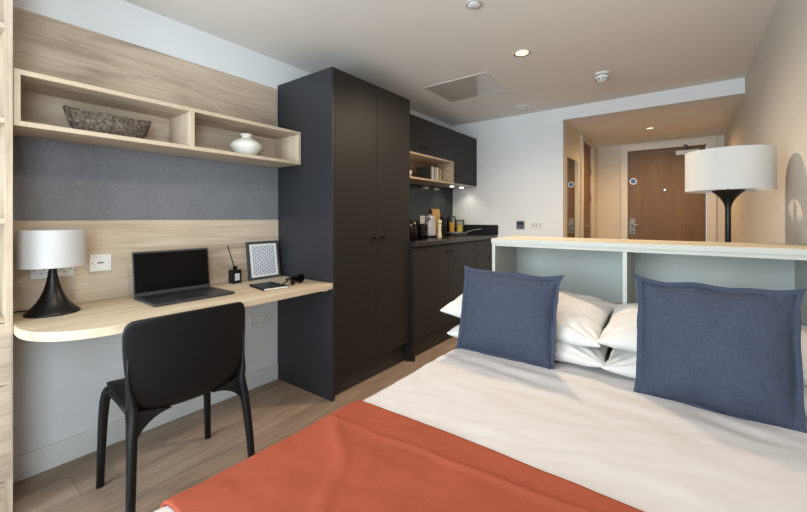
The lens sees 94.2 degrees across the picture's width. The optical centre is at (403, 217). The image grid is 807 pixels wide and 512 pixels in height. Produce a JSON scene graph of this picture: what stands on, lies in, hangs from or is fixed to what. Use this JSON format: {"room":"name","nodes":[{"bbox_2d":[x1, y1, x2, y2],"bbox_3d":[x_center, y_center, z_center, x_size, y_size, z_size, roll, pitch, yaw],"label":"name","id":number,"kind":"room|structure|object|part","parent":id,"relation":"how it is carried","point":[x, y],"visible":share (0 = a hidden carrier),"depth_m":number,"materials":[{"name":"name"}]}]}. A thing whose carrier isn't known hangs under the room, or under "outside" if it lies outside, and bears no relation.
{"room":"studio apartment","nodes":[
{"label":"studio apartment","id":0,"kind":"room"},
{"bbox_2d":[13,0,310,457],"bbox_3d":[-1.156,0.010,2.604,0.100,2.380,5.885,0,0,37],"label":"wall","id":1,"kind":"structure","parent":0,"point":[58,387],"depth_m":1.94,"materials":[{"name":"white paint"}]},
{"bbox_2d":[13,6,275,157],"bbox_3d":[-1.366,-0.670,2.224,0.018,0.570,1.395,0,0,37],"label":"wall panel","id":2,"kind":"object","parent":1,"relation":"attached to","point":[45,45],"visible":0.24,"depth_m":2.03,"materials":[{"name":"brown wood"}]},
{"bbox_2d":[13,220,277,311],"bbox_3d":[-1.361,0.218,2.230,0.018,0.412,1.411,0,0,37],"label":"wall panel","id":3,"kind":"object","parent":1,"relation":"attached to","point":[117,238],"visible":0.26,"depth_m":2.04,"materials":[{"name":"brown wood"}]},
{"bbox_2d":[30,267,73,279],"bbox_3d":[-1.673,0.245,1.788,0.012,0.080,0.155,0,0,37],"label":"wall socket","id":4,"kind":"object","parent":3,"relation":"attached to","point":[68,271],"visible":0.39,"depth_m":1.77,"materials":[{"name":"white plastic"}]},
{"bbox_2d":[89,254,110,271],"bbox_3d":[-1.565,0.231,1.935,0.010,0.088,0.091,0,0,37],"label":"wall socket","id":5,"kind":"object","parent":3,"relation":"attached to","point":[97,262],"visible":1,"depth_m":1.93,"materials":[{"name":"white plastic"}]},
{"bbox_2d":[13,363,277,483],"bbox_3d":[-1.363,1.143,2.231,0.014,0.115,1.416,0,0,37],"label":"baseboard","id":6,"kind":"structure","parent":1,"relation":"attached to","point":[37,461],"depth_m":1.92,"materials":[{"name":"white paint"}]},
{"bbox_2d":[13,136,277,219],"bbox_3d":[-1.362,-0.180,2.231,0.016,0.382,1.411,0,0,37],"label":"pinboard","id":7,"kind":"object","parent":1,"relation":"attached to","point":[53,180],"visible":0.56,"depth_m":2.05,"materials":[{"name":"grey fabric"}]},
{"bbox_2d":[13,68,300,167],"bbox_3d":[-1.247,-0.486,2.140,0.274,0.228,1.403,0,0,37],"label":"wall shelf","id":8,"kind":"object","parent":1,"relation":"attached to","point":[182,119],"visible":0.89,"depth_m":1.95,"materials":[{"name":"brown wood"}]},
{"bbox_2d":[63,105,150,138],"bbox_3d":[-1.449,-0.453,1.852,0.114,0.122,0.356,0,0,37],"label":"stone bowl","id":9,"kind":"object","parent":8,"relation":"on","point":[77,118],"visible":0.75,"depth_m":1.79,"materials":[{"name":"grey stone"}]},
{"bbox_2d":[230,133,262,154],"bbox_3d":[-1.018,-0.467,2.429,0.199,0.150,0.199,0,0,37],"label":"vase","id":10,"kind":"object","parent":8,"relation":"on","point":[245,144],"visible":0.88,"depth_m":2.36,"materials":[{"name":"white ceramic"}]},
{"bbox_2d":[13,276,332,341],"bbox_3d":[-1.105,0.452,2.039,0.619,0.053,1.414,0,0,37],"label":"desk","id":11,"kind":"object","parent":1,"relation":"attached to","point":[101,318],"visible":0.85,"depth_m":1.72,"materials":[{"name":"brown wood"}]},
{"bbox_2d":[13,229,86,317],"bbox_3d":[-1.588,0.239,1.682,0.265,0.372,0.249,0,0,37],"label":"table lamp","id":12,"kind":"object","parent":11,"relation":"on","point":[50,249],"visible":1,"depth_m":1.61,"materials":[{"name":"white fabric"}]},
{"bbox_3d":[-1.571,0.134,1.679,0.234,0.162,0.234,0,0,37],"label":"lamp shade","id":13,"kind":"part","parent":12,"relation":"part of","materials":[{"name":"white fabric"}]},
{"bbox_2d":[132,248,234,306],"bbox_3d":[-1.184,0.302,2.027,0.310,0.245,0.396,0,0,37],"label":"laptop","id":14,"kind":"object","parent":11,"relation":"on","point":[164,277],"visible":1,"depth_m":2.06,"materials":[{"name":"black plastic"}]},
{"bbox_3d":[-1.294,0.297,2.110,0.034,0.234,0.392,0,0,37],"label":"lid","id":15,"kind":"part","parent":14,"relation":"part of","materials":[{"name":"black plastic"}]},
{"bbox_2d":[227,246,241,283],"bbox_3d":[-1.107,0.301,2.442,0.057,0.248,0.081,0,0,37],"label":"reed diffuser","id":16,"kind":"object","parent":11,"relation":"on","point":[234,275],"visible":1,"depth_m":2.43,"materials":[{"name":"black glass"}]},
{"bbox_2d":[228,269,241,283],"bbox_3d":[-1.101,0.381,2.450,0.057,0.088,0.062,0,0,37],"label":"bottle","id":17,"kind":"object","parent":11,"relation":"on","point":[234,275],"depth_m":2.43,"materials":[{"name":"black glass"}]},
{"bbox_2d":[245,240,280,280],"bbox_3d":[-0.986,0.295,2.641,0.052,0.261,0.250,0,0,35],"label":"picture frame","id":18,"kind":"object","parent":11,"relation":"on","point":[263,262],"visible":1,"depth_m":2.63,"materials":[{"name":"paper"}]},
{"bbox_2d":[251,245,275,274],"bbox_3d":[-0.983,0.294,2.639,0.002,0.200,0.178,-10,-6,35],"label":"print","id":19,"kind":"object","parent":18,"relation":"attached to","point":[263,257],"depth_m":2.64},
{"bbox_2d":[249,281,288,290],"bbox_3d":[-0.829,0.418,2.306,0.156,0.014,0.210,0,0,-44],"label":"notebook","id":20,"kind":"object","parent":11,"relation":"on","point":[265,286],"visible":0.98,"depth_m":2.28,"materials":[{"name":"black paper"}]},
{"bbox_2d":[283,273,304,284],"bbox_3d":[-0.700,0.393,2.407,0.062,0.062,0.181,0,0,19],"label":"sunglasses","id":21,"kind":"object","parent":11,"relation":"on","point":[299,278],"visible":1,"depth_m":2.39,"materials":[{"name":"black plastic"}]},
{"bbox_2d":[250,313,269,329],"bbox_3d":[-1.027,0.740,2.683,0.012,0.090,0.157,0,0,37],"label":"wall socket","id":22,"kind":"object","parent":1,"relation":"attached to","point":[263,320],"visible":1,"depth_m":2.67,"materials":[{"name":"white paint"}]},
{"bbox_2d":[13,337,457,511],"bbox_3d":[0.612,1.225,2.508,3.045,0.050,7.850,0,0,37],"label":"floor","id":23,"kind":"structure","parent":0,"point":[175,456],"depth_m":1.93,"materials":[{"name":"brown wood"}]},
{"bbox_2d":[0,0,12,511],"bbox_3d":[-1.904,0.050,1.263,0.304,2.300,0.782,0,0,37],"label":"shelving unit","id":24,"kind":"object","parent":23,"relation":"on","point":[6,6],"visible":1,"depth_m":1.48,"materials":[{"name":"brown wood"}]},
{"bbox_3d":[-1.905,0.400,1.264,0.301,0.020,0.738,0,0,37],"label":"shelf","id":25,"kind":"part","parent":24,"relation":"part of","materials":[{"name":"brown wood"}]},
{"bbox_3d":[-1.901,-0.382,1.261,0.291,0.020,0.738,0,0,37],"label":"shelf","id":26,"kind":"part","parent":24,"relation":"part of","materials":[{"name":"brown wood"}]},
{"bbox_3d":[-1.901,-0.755,1.261,0.291,0.020,0.738,0,0,37],"label":"shelf","id":27,"kind":"part","parent":24,"relation":"part of","materials":[{"name":"brown wood"}]},
{"bbox_3d":[-1.891,0.846,1.265,0.286,0.373,0.755,0,0,37],"label":"drawer","id":28,"kind":"part","parent":24,"relation":"part of","materials":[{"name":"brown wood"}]},
{"bbox_3d":[-1.891,0.534,1.265,0.286,0.241,0.755,0,0,37],"label":"drawer","id":29,"kind":"part","parent":24,"relation":"part of","materials":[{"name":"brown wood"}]},
{"bbox_2d":[96,302,254,511],"bbox_3d":[-1.048,0.794,1.733,0.475,0.813,0.521,0,0,38],"label":"desk chair","id":30,"kind":"object","parent":23,"relation":"on","point":[169,360],"visible":1,"depth_m":1.57,"materials":[{"name":"black plastic"}]},
{"bbox_3d":[-1.310,0.975,1.671,0.120,0.450,0.052,0,0,18],"label":"leg","id":31,"kind":"part","parent":30,"relation":"part of","materials":[{"name":"black plastic"}]},
{"bbox_3d":[-1.188,0.777,1.573,0.321,0.040,0.026,0,0,39],"label":"seat rail","id":32,"kind":"part","parent":30,"relation":"part of","materials":[{"name":"black plastic"}]},
{"bbox_3d":[-1.050,0.870,1.448,0.042,0.660,0.136,0,0,-37],"label":"leg","id":33,"kind":"part","parent":30,"relation":"part of","materials":[{"name":"black plastic"}]},
{"bbox_3d":[-1.053,0.975,2.002,0.052,0.450,0.120,0,0,-32],"label":"leg","id":34,"kind":"part","parent":30,"relation":"part of","materials":[{"name":"black plastic"}]},
{"bbox_3d":[-0.772,0.870,1.805,0.136,0.660,0.042,0,0,22],"label":"leg","id":35,"kind":"part","parent":30,"relation":"part of","materials":[{"name":"black plastic"}]},
{"bbox_2d":[278,67,409,401],"bbox_3d":[-0.434,0.105,2.962,0.620,2.190,0.866,0,0,37],"label":"wardrobe","id":36,"kind":"object","parent":23,"relation":"on","point":[344,211],"visible":1,"depth_m":2.65,"materials":[{"name":"black wood"}]},
{"bbox_3d":[-0.697,0.105,2.632,0.594,2.190,0.022,0,0,37],"label":"panel","id":37,"kind":"part","parent":36,"relation":"part of","materials":[{"name":"black wood"}]},
{"bbox_3d":[-0.335,0.023,2.637,0.020,2.024,0.415,0,0,37],"label":"door","id":38,"kind":"part","parent":36,"relation":"part of","materials":[{"name":"black wood"}]},
{"bbox_3d":[-0.088,0.023,2.967,0.020,2.024,0.403,0,0,37],"label":"door","id":39,"kind":"part","parent":36,"relation":"part of","materials":[{"name":"black wood"}]},
{"bbox_3d":[-0.190,0.105,3.310,0.594,2.190,0.018,0,0,37],"label":"panel","id":40,"kind":"part","parent":36,"relation":"part of","materials":[{"name":"black wood"}]},
{"bbox_2d":[410,241,474,361],"bbox_3d":[0.211,0.721,3.743,0.598,0.958,1.149,0,0,37],"label":"base cabinet","id":41,"kind":"object","parent":23,"relation":"on","point":[437,271],"visible":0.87,"depth_m":3.39,"materials":[{"name":"black wood"}]},
{"bbox_3d":[0.051,1.125,3.156,0.100,0.150,0.018,0,0,37],"label":"panel","id":42,"kind":"part","parent":41,"relation":"part of","materials":[{"name":"black wood"}]},
{"bbox_3d":[0.251,0.637,3.357,0.020,0.765,0.572,0,0,37],"label":"door","id":43,"kind":"part","parent":41,"relation":"part of","materials":[{"name":"black wood"}]},
{"bbox_2d":[410,224,497,246],"bbox_3d":[0.375,0.160,3.954,0.613,0.156,1.688,0,0,37],"label":"countertop","id":44,"kind":"structure","parent":41,"relation":"on","point":[487,231],"depth_m":4.08,"materials":[{"name":"black stone"}]},
{"bbox_2d":[412,224,427,236],"bbox_3d":[0.154,0.132,3.869,0.212,0.136,0.136,0,0,37],"label":"toaster","id":45,"kind":"object","parent":44,"relation":"on","point":[422,229],"visible":0.55,"depth_m":3.79,"materials":[{"name":"black plastic"}]},
{"bbox_2d":[410,237,444,240],"bbox_3d":[0.095,0.198,3.582,0.420,0.005,0.490,0,0,37],"label":"cooktop","id":46,"kind":"object","parent":44,"relation":"in","point":[417,238],"visible":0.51,"depth_m":3.56,"materials":[{"name":"black glass"}]},
{"bbox_2d":[410,220,412,237],"bbox_3d":[0.070,0.106,3.632,0.052,0.177,0.052,0,0,37],"label":"bottle","id":47,"kind":"object","parent":46,"relation":"on","point":[411,225],"visible":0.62,"depth_m":3.61,"materials":[{"name":"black glass"}]},
{"bbox_2d":[413,222,416,237],"bbox_3d":[0.111,0.119,3.720,0.052,0.152,0.052,0,0,37],"label":"bottle","id":48,"kind":"object","parent":46,"relation":"on","point":[414,223],"visible":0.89,"depth_m":3.70,"materials":[{"name":"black glass"}]},
{"bbox_2d":[425,214,435,237],"bbox_3d":[0.272,0.080,3.903,0.146,0.240,0.160,0,0,-36],"label":"kettle","id":49,"kind":"object","parent":44,"relation":"on","point":[429,220],"visible":0.85,"depth_m":3.84,"materials":[{"name":"silver plastic"}]},
{"bbox_2d":[431,209,439,234],"bbox_3d":[0.393,0.046,4.426,0.057,0.308,0.170,0,0,37],"label":"chopping board","id":50,"kind":"object","parent":44,"relation":"on","point":[435,212],"visible":0.38,"depth_m":4.41,"materials":[{"name":"brown wood"}]},
{"bbox_2d":[437,218,441,236],"bbox_3d":[0.377,0.102,3.926,0.054,0.196,0.054,0,0,37],"label":"pepper mill","id":51,"kind":"object","parent":44,"relation":"on","point":[439,233],"visible":0.98,"depth_m":3.91,"materials":[{"name":"beige paint"}]},
{"bbox_2d":[441,221,446,235],"bbox_3d":[0.447,0.117,4.237,0.084,0.166,0.084,0,0,37],"label":"canister","id":52,"kind":"object","parent":44,"relation":"on","point":[444,223],"visible":0.68,"depth_m":4.20,"materials":[{"name":"black plastic"}]},
{"bbox_2d":[447,216,455,233],"bbox_3d":[0.586,0.088,4.582,0.110,0.223,0.110,0,0,37],"label":"glass jar","id":53,"kind":"object","parent":44,"relation":"on","point":[451,226],"visible":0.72,"depth_m":4.54,"materials":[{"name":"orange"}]},
{"bbox_2d":[456,220,463,231],"bbox_3d":[0.691,0.111,4.622,0.116,0.179,0.116,0,0,37],"label":"glass jar","id":54,"kind":"object","parent":44,"relation":"on","point":[459,228],"visible":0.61,"depth_m":4.58,"materials":[{"name":"yellow glass"}]},
{"bbox_2d":[447,229,480,235],"bbox_3d":[0.680,0.162,4.336,0.384,0.076,0.240,0,0,-35],"label":"frying pan","id":55,"kind":"object","parent":44,"relation":"on","point":[449,233],"visible":1,"depth_m":4.22,"materials":[{"name":"metal"}]},
{"bbox_3d":[0.594,0.637,3.816,0.020,0.765,0.568,0,0,37],"label":"door","id":56,"kind":"part","parent":41,"relation":"part of","materials":[{"name":"black wood"}]},
{"bbox_2d":[473,239,491,270],"bbox_3d":[0.716,0.721,4.418,0.598,0.958,0.533,0,0,37],"label":"base cabinet","id":57,"kind":"object","parent":23,"relation":"on","point":[483,248],"visible":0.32,"depth_m":4.21,"materials":[{"name":"black wood"}]},
{"bbox_3d":[0.927,0.328,4.260,0.020,0.145,0.529,0,0,37],"label":"drawer","id":58,"kind":"part","parent":57,"relation":"part of","materials":[{"name":"black wood"}]},
{"bbox_3d":[0.927,0.486,4.260,0.020,0.167,0.529,0,0,37],"label":"drawer","id":59,"kind":"part","parent":57,"relation":"part of","materials":[{"name":"black wood"}]},
{"bbox_2d":[491,236,806,350],"bbox_3d":[1.119,0.658,1.889,1.286,1.084,0.354,0,0,37],"label":"shelf","id":60,"kind":"object","parent":23,"relation":"on","point":[603,269],"visible":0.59,"depth_m":1.89,"materials":[{"name":"white wood"}]},
{"bbox_3d":[0.616,0.670,2.268,0.018,1.060,0.350,0,0,37],"label":"panel","id":61,"kind":"part","parent":60,"relation":"part of","materials":[{"name":"white wood"}]},
{"bbox_3d":[1.025,0.840,1.759,1.246,0.720,0.016,0,0,37],"label":"panel","id":62,"kind":"part","parent":60,"relation":"part of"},
{"bbox_3d":[1.122,0.149,1.884,1.276,0.018,0.334,0,0,37],"label":"rail","id":63,"kind":"part","parent":60,"relation":"part of","materials":[{"name":"white wood"}]},
{"bbox_3d":[1.224,0.679,2.025,1.246,1.042,0.012,0,0,37],"label":"panel","id":64,"kind":"part","parent":60,"relation":"part of","materials":[{"name":"white wood"}]},
{"bbox_3d":[1.629,0.679,1.511,0.018,1.042,0.348,0,0,37],"label":"panel","id":65,"kind":"part","parent":60,"relation":"part of","materials":[{"name":"white wood"}]},
{"bbox_3d":[0.407,0.932,0.966,1.225,0.535,1.974,0,0,37],"label":"bed","id":66,"kind":"object","parent":23,"relation":"on","visible":0},
{"bbox_2d":[154,348,806,511],"bbox_3d":[0.342,0.781,0.938,1.327,0.369,1.953,0,0,37],"label":"duvet","id":67,"kind":"object","parent":66,"relation":"on","point":[587,427],"visible":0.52,"depth_m":1.05,"materials":[{"name":"white fabric"}]},
{"bbox_2d":[159,400,643,511],"bbox_3d":[0.150,0.710,0.665,1.292,0.243,0.577,0,0,37],"label":"throw","id":68,"kind":"object","parent":67,"relation":"on","point":[361,456],"visible":1,"depth_m":0.86,"materials":[{"name":"fabric"}]},
{"bbox_2d":[455,265,563,369],"bbox_3d":[0.447,0.427,1.644,0.475,0.400,0.157,0,0,38],"label":"cushion","id":69,"kind":"object","parent":67,"relation":"on","point":[509,316],"visible":0.97,"depth_m":1.58,"materials":[{"name":"blue fabric"}]},
{"bbox_2d":[447,324,607,367],"bbox_3d":[0.609,0.545,1.792,0.694,0.147,0.415,0,0,37],"label":"bed pillow","id":70,"kind":"object","parent":67,"relation":"on","point":[579,355],"visible":0.12,"depth_m":1.51,"materials":[{"name":"white fabric"}]},
{"bbox_2d":[440,290,616,347],"bbox_3d":[0.598,0.437,1.825,0.725,0.192,0.426,0,0,37],"label":"bed pillow","id":71,"kind":"object","parent":70,"relation":"on","point":[581,319],"visible":0.38,"depth_m":1.61,"materials":[{"name":"white fabric"}]},
{"bbox_2d":[601,348,806,416],"bbox_3d":[1.133,0.544,1.389,0.656,0.156,0.414,0,0,37],"label":"bed pillow","id":72,"kind":"object","parent":67,"relation":"on","point":[621,362],"visible":0.12,"depth_m":1.40,"materials":[{"name":"white fabric"}]},
{"bbox_2d":[597,303,806,385],"bbox_3d":[1.141,0.442,1.419,0.674,0.186,0.431,0,0,37],"label":"bed pillow","id":73,"kind":"object","parent":72,"relation":"on","point":[620,333],"visible":0.25,"depth_m":1.43,"materials":[{"name":"white fabric"}]},
{"bbox_2d":[633,274,806,432],"bbox_3d":[0.992,0.418,1.208,0.438,0.424,0.165,0,0,39],"label":"cushion","id":74,"kind":"object","parent":67,"relation":"on","point":[734,352],"visible":0.98,"depth_m":1.15,"materials":[{"name":"blue fabric"}]},
{"bbox_2d":[410,109,452,129],"bbox_3d":[0.109,0.010,4.161,0.060,2.380,1.675,0,0,37],"label":"wall","id":75,"kind":"structure","parent":0,"point":[412,112],"depth_m":4.39,"materials":[{"name":"white paint"}]},
{"bbox_2d":[410,184,452,223],"bbox_3d":[0.128,-0.092,4.130,0.007,0.585,1.670,0,0,37],"label":"backsplash","id":76,"kind":"structure","parent":75,"relation":"attached to","point":[423,198],"depth_m":4.34,"materials":[{"name":"black glass"}]},
{"bbox_2d":[420,216,424,223],"bbox_3d":[0.225,0.020,4.246,0.010,0.090,0.130,0,0,37],"label":"wall socket","id":77,"kind":"object","parent":76,"relation":"attached to","point":[422,218],"visible":0.7,"depth_m":4.23,"materials":[{"name":"white plastic"}]},
{"bbox_2d":[410,151,453,185],"bbox_3d":[0.091,-0.498,3.807,0.335,0.252,1.109,0,0,37],"label":"shelf","id":78,"kind":"object","parent":75,"relation":"attached to","point":[416,159],"visible":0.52,"depth_m":4.09,"materials":[{"name":"brown wood"}]},
{"bbox_2d":[417,166,430,178],"bbox_3d":[0.216,-0.465,3.960,0.171,0.150,0.018,0,0,37],"label":"book","id":79,"kind":"object","parent":78,"relation":"on","point":[422,172],"visible":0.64,"depth_m":3.94,"materials":[{"name":"paper"}]},
{"bbox_2d":[431,167,433,179],"bbox_3d":[0.242,-0.465,3.996,0.171,0.150,0.022,0,0,37],"label":"book","id":80,"kind":"object","parent":78,"relation":"on","point":[432,168],"visible":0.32,"depth_m":3.94,"materials":[{"name":"paper"}]},
{"bbox_2d":[438,169,440,180],"bbox_3d":[0.332,-0.461,4.116,0.171,0.142,0.026,0,0,37],"label":"book","id":81,"kind":"object","parent":78,"relation":"on","point":[439,170],"visible":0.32,"depth_m":4.07,"materials":[{"name":"paper"}]},
{"bbox_2d":[410,114,453,161],"bbox_3d":[0.102,-0.797,3.800,0.361,0.345,1.109,0,0,37],"label":"upper cabinet","id":82,"kind":"object","parent":75,"relation":"attached to","point":[429,138],"visible":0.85,"depth_m":3.78,"materials":[{"name":"black wood"}]},
{"bbox_3d":[0.035,-0.797,3.468,0.019,0.345,0.492,0,0,37],"label":"door","id":83,"kind":"part","parent":82,"relation":"part of","materials":[{"name":"black wood"}]},
{"bbox_3d":[0.367,-0.797,3.912,0.019,0.345,0.610,0,0,37],"label":"door","id":84,"kind":"part","parent":82,"relation":"part of","materials":[{"name":"black wood"}]},
{"bbox_2d":[454,131,476,185],"bbox_3d":[0.607,-0.680,4.475,0.361,0.580,0.574,0,0,37],"label":"upper cabinet","id":85,"kind":"object","parent":75,"relation":"attached to","point":[465,147],"visible":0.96,"depth_m":4.37,"materials":[{"name":"black wood"}]},
{"bbox_2d":[436,183,474,188],"bbox_3d":[0.573,-0.379,4.430,0.300,0.020,0.620,0,0,37],"label":"extractor hood","id":86,"kind":"object","parent":85,"relation":"attached to","point":[455,185],"visible":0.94,"depth_m":4.45,"materials":[{"name":"grey metal"}]},
{"bbox_2d":[123,0,777,125],"bbox_3d":[-0.007,-1.230,1.681,3.045,0.100,5.785,0,0,37],"label":"ceiling","id":87,"kind":"structure","parent":0,"point":[402,48],"depth_m":2.49,"materials":[{"name":"paint"}]},
{"bbox_2d":[422,71,511,102],"bbox_3d":[0.582,-1.179,3.424,0.640,0.003,0.540,0,0,37],"label":"access hatch","id":88,"kind":"object","parent":87,"relation":"attached to","point":[485,83],"visible":1,"depth_m":3.40,"materials":[{"name":"paint"}]},
{"bbox_2d":[465,0,482,9],"bbox_3d":[0.388,-1.173,2.065,0.096,0.014,0.096,0,0,37],"label":"sprinkler cover","id":89,"kind":"object","parent":87,"relation":"attached to","point":[471,4],"visible":1,"depth_m":2.06,"materials":[{"name":"white plastic"}]},
{"bbox_2d":[512,105,529,110],"bbox_3d":[1.250,-1.171,3.983,0.176,0.019,0.176,0,0,37],"label":"ceiling vent","id":90,"kind":"object","parent":87,"relation":"in","point":[518,107],"visible":1,"depth_m":3.96,"materials":[{"name":"white plastic"}]},
{"bbox_2d":[512,49,531,57],"bbox_3d":[0.847,-1.176,2.677,0.143,0.008,0.143,0,0,37],"label":"recessed light","id":91,"kind":"object","parent":87,"relation":"in","point":[521,53],"visible":1,"depth_m":2.68,"materials":[{"name":"white paint"}]},
{"bbox_2d":[594,71,609,82],"bbox_3d":[1.620,-1.143,3.059,0.112,0.073,0.112,0,0,37],"label":"smoke detector","id":92,"kind":"object","parent":87,"relation":"attached to","point":[602,76],"visible":1,"depth_m":3.03,"materials":[{"name":"white plastic"}]},
{"bbox_2d":[565,122,596,237],"bbox_3d":[2.286,0.075,4.868,0.100,2.250,1.865,0,0,37],"label":"wall","id":93,"kind":"structure","parent":0,"point":[572,137],"depth_m":4.52,"materials":[{"name":"paint"}]},
{"bbox_2d":[567,157,577,237],"bbox_3d":[1.963,0.037,4.339,0.018,1.425,0.480,0,0,37],"label":"wall mirror","id":94,"kind":"object","parent":93,"relation":"attached to","point":[572,165],"visible":0.64,"depth_m":4.30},
{"bbox_2d":[580,134,593,237],"bbox_3d":[2.418,0.076,4.988,0.088,2.247,0.775,0,0,37],"label":"trim","id":95,"kind":"structure","parent":93,"relation":"attached to","point":[583,139],"depth_m":4.70,"materials":[{"name":"paint"}]},
{"bbox_2d":[584,143,590,237],"bbox_3d":[2.436,0.105,4.978,0.109,2.177,0.616,0,0,37],"label":"door","id":96,"kind":"structure","parent":93,"relation":"in","point":[587,169],"depth_m":5.07,"materials":[{"name":"brown wood"}]},
{"bbox_2d":[453,77,744,237],"bbox_3d":[1.756,0.010,4.038,2.845,2.380,0.100,0,0,37],"label":"wall","id":97,"kind":"structure","parent":0,"point":[521,158],"depth_m":4.22,"materials":[{"name":"white paint"}]},
{"bbox_2d":[516,221,524,228],"bbox_3d":[1.337,0.080,4.282,0.100,0.100,0.010,0,0,37],"label":"wall switch","id":98,"kind":"object","parent":97,"relation":"attached to","point":[519,224],"visible":1,"depth_m":4.28,"materials":[{"name":"grey plastic"}]},
{"bbox_2d":[530,221,542,228],"bbox_3d":[1.481,0.080,4.174,0.150,0.090,0.011,0,0,37],"label":"wall switch","id":99,"kind":"object","parent":97,"relation":"attached to","point":[533,224],"visible":1,"depth_m":4.17,"materials":[{"name":"white plastic"}]},
{"bbox_2d":[566,96,742,147],"bbox_3d":[2.905,-1.100,4.405,1.646,0.100,1.865,0,0,37],"label":"ceiling","id":100,"kind":"structure","parent":0,"point":[708,118],"depth_m":4.21,"materials":[{"name":"paint"}]},
{"bbox_2d":[597,135,723,241],"bbox_3d":[3.453,0.075,5.222,1.546,2.250,0.100,0,0,37],"label":"wall","id":101,"kind":"structure","parent":0,"point":[609,157],"depth_m":5.46,"materials":[{"name":"paint"}]},
{"bbox_2d":[628,144,705,241],"bbox_3d":[3.547,0.110,5.079,0.865,2.168,0.127,0,0,37],"label":"door","id":102,"kind":"structure","parent":101,"relation":"in","point":[659,206],"depth_m":5.11,"materials":[{"name":"brown wood"}]},
{"bbox_3d":[3.250,0.122,5.319,0.077,0.225,0.012,0,0,37],"label":"lock plate","id":103,"kind":"part","parent":102,"relation":"part of","materials":[{"name":"metal"}]},
{"bbox_2d":[621,137,715,241],"bbox_3d":[3.566,0.087,5.097,1.055,2.225,0.085,0,0,37],"label":"trim","id":104,"kind":"structure","parent":101,"relation":"attached to","point":[710,142],"depth_m":5.10,"materials":[{"name":"paint"}]},
{"bbox_2d":[685,145,776,241],"bbox_3d":[1.637,0.432,1.890,0.349,1.536,0.349,0,0,37],"label":"floor lamp","id":105,"kind":"object","parent":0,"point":[728,172],"visible":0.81,"depth_m":1.77,"materials":[{"name":"white fabric"}]},
{"bbox_3d":[1.637,-0.236,1.890,0.349,0.200,0.349,0,0,37],"label":"lamp shade","id":106,"kind":"part","parent":105,"relation":"part of","materials":[{"name":"white fabric"}]},
{"bbox_2d":[724,0,806,245],"bbox_3d":[1.791,0.010,1.626,0.100,2.380,7.850,0,0,37],"label":"wall","id":107,"kind":"structure","parent":0,"point":[772,110],"depth_m":2.03,"materials":[{"name":"white paint"}]}
]}

